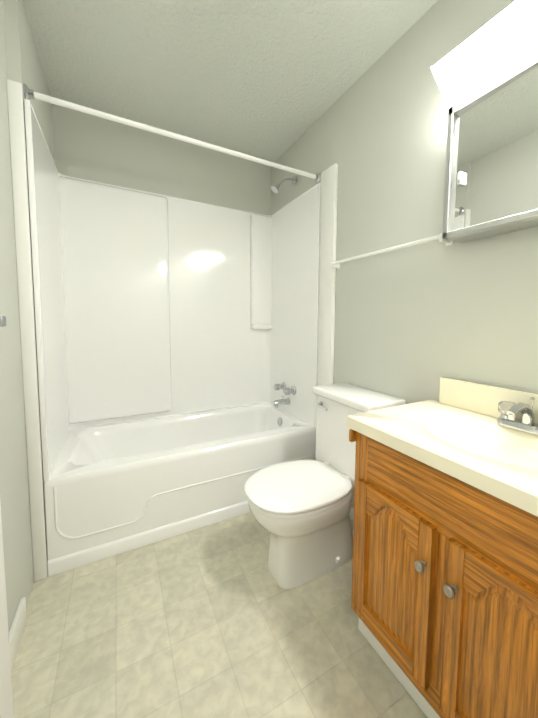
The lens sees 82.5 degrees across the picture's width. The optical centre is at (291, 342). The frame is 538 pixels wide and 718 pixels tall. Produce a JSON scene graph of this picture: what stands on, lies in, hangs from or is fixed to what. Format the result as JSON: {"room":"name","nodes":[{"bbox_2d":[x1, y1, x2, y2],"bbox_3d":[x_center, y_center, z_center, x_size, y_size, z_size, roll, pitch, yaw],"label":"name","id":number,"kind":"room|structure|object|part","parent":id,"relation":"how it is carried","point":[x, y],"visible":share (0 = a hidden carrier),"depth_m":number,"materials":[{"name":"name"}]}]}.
{"room":"bathroom","nodes":[
{"label":"bathroom","id":0,"kind":"room"},
{"bbox_2d":[0,0,33,630],"bbox_3d":[-0.945,-0.145,0.835,0.100,2.511,2.750,-2,5,-30],"label":"wall","id":1,"kind":"structure","parent":0,"point":[16,527],"depth_m":1.17,"materials":[{"name":"grey paint"}]},
{"bbox_2d":[9,597,26,670],"bbox_3d":[-0.659,1.090,0.521,0.016,0.100,1.549,-2,5,-30],"label":"baseboard","id":2,"kind":"structure","parent":1,"relation":"attached to","point":[17,627],"depth_m":1.09,"materials":[{"name":"white"}]},
{"bbox_2d":[3,0,54,573],"bbox_3d":[-1.321,-0.209,1.636,0.045,2.511,0.780,-2,5,-30],"label":"wall","id":3,"kind":"structure","parent":0,"point":[23,64],"depth_m":1.32,"materials":[{"name":"grey paint"}]},
{"bbox_2d":[7,79,47,581],"bbox_3d":[-1.125,0.011,1.307,0.046,2.124,0.016,-2,5,-30],"label":"trim","id":4,"kind":"structure","parent":3,"relation":"attached to","point":[22,225],"depth_m":1.29,"materials":[{"name":"white wood"}]},
{"bbox_2d":[52,104,270,214],"bbox_3d":[-0.889,-0.260,2.389,1.545,2.511,0.100,-2,5,-30],"label":"wall","id":5,"kind":"structure","parent":0,"point":[94,148],"depth_m":2.19,"materials":[{"name":"grey paint"}]},
{"bbox_2d":[11,512,426,717],"bbox_3d":[-0.245,1.115,1.338,1.745,0.060,2.750,-2,5,-30],"label":"floor","id":6,"kind":"structure","parent":0,"point":[215,620],"depth_m":1.12,"materials":[{"name":"tile"}]},
{"bbox_2d":[24,99,320,576],"bbox_3d":[-0.649,-0.097,2.024,1.495,2.244,0.787,-2,5,-30],"label":"bathtub","id":7,"kind":"object","parent":6,"relation":"on","point":[177,348],"visible":0.96,"depth_m":2.09,"materials":[{"name":"white plastic"}]},
{"bbox_2d":[244,383,405,588],"bbox_3d":[0.122,0.667,1.502,0.717,0.814,0.456,-2,5,-30],"label":"toilet","id":8,"kind":"object","parent":6,"relation":"on","point":[300,510],"visible":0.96,"depth_m":1.42,"materials":[{"name":"white ceramic"}]},
{"bbox_2d":[347,377,537,717],"bbox_3d":[0.574,0.645,0.927,0.497,0.954,0.735,-2,5,-30],"label":"bathroom vanity","id":9,"kind":"object","parent":6,"relation":"on","point":[444,603],"visible":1,"depth_m":0.84,"materials":[{"name":"brown wood"}]},
{"bbox_2d":[497,397,537,434],"bbox_3d":[0.710,0.225,0.944,0.143,0.104,0.174,-2,5,-30],"label":"faucet","id":10,"kind":"object","parent":9,"relation":"on","point":[518,415],"depth_m":0.98,"materials":[{"name":"silver metal"}]},
{"bbox_2d":[22,0,437,161],"bbox_3d":[-0.216,-1.469,1.146,1.745,0.100,2.750,-2,5,-30],"label":"ceiling","id":11,"kind":"structure","parent":0,"point":[271,80],"depth_m":1.56,"materials":[{"name":"white paint"}]},
{"bbox_2d":[271,0,537,403],"bbox_3d":[0.483,-0.190,1.651,0.100,2.511,2.750,-2,5,-30],"label":"wall","id":12,"kind":"structure","parent":0,"point":[414,323],"depth_m":1.40,"materials":[{"name":"grey paint"}]},
{"bbox_2d":[23,84,320,182],"bbox_3d":[-0.470,-1.074,1.656,1.498,0.060,0.060,-2,5,-30],"label":"curtain rod","id":13,"kind":"object","parent":12,"relation":"attached to","point":[29,94],"visible":0.94,"depth_m":1.52,"materials":[{"name":"white metal"}]},
{"bbox_2d":[317,163,337,385],"bbox_3d":[0.224,-0.027,1.988,0.024,2.130,0.148,-2,5,-30],"label":"trim","id":14,"kind":"structure","parent":12,"relation":"attached to","point":[328,227],"depth_m":1.94,"materials":[{"name":"white"}]},
{"bbox_2d":[350,507,353,521],"bbox_3d":[0.424,1.014,1.702,0.016,0.100,0.688,-2,5,-30],"label":"baseboard","id":15,"kind":"structure","parent":12,"relation":"attached to","point":[352,514],"depth_m":1.80,"materials":[{"name":"white"}]},
{"bbox_2d":[330,233,452,269],"bbox_3d":[0.441,-0.448,1.545,0.060,0.048,0.751,-2,5,-30],"label":"towel rail","id":16,"kind":"object","parent":12,"relation":"attached to","point":[336,264],"visible":0.77,"depth_m":1.43,"materials":[{"name":"white metal"}]},
{"bbox_2d":[431,0,537,242],"bbox_3d":[0.728,-0.649,0.860,0.230,0.562,0.622,-2,5,-30],"label":"upper cabinet","id":17,"kind":"object","parent":12,"relation":"attached to","point":[486,76],"visible":1,"depth_m":0.98,"materials":[{"name":"silver metal"}]},
{"bbox_3d":[0.427,-0.075,0.097,1.545,2.511,0.100,-2,5,-30],"label":"wall","id":18,"kind":"structure","parent":0,"visible":0},
{"bbox_2d":[0,316,13,717],"bbox_3d":[-0.386,0.049,0.256,0.120,2.198,0.937,-2,5,-30],"label":"door","id":19,"kind":"structure","parent":18,"relation":"in","point":[6,703],"depth_m":0.66,"materials":[{"name":"white"}]},
{"bbox_3d":[-0.545,-0.016,0.540,0.112,0.078,0.278,-2,5,-30],"label":"knob","id":20,"kind":"part","parent":19,"relation":"part of","materials":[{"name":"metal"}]}
]}

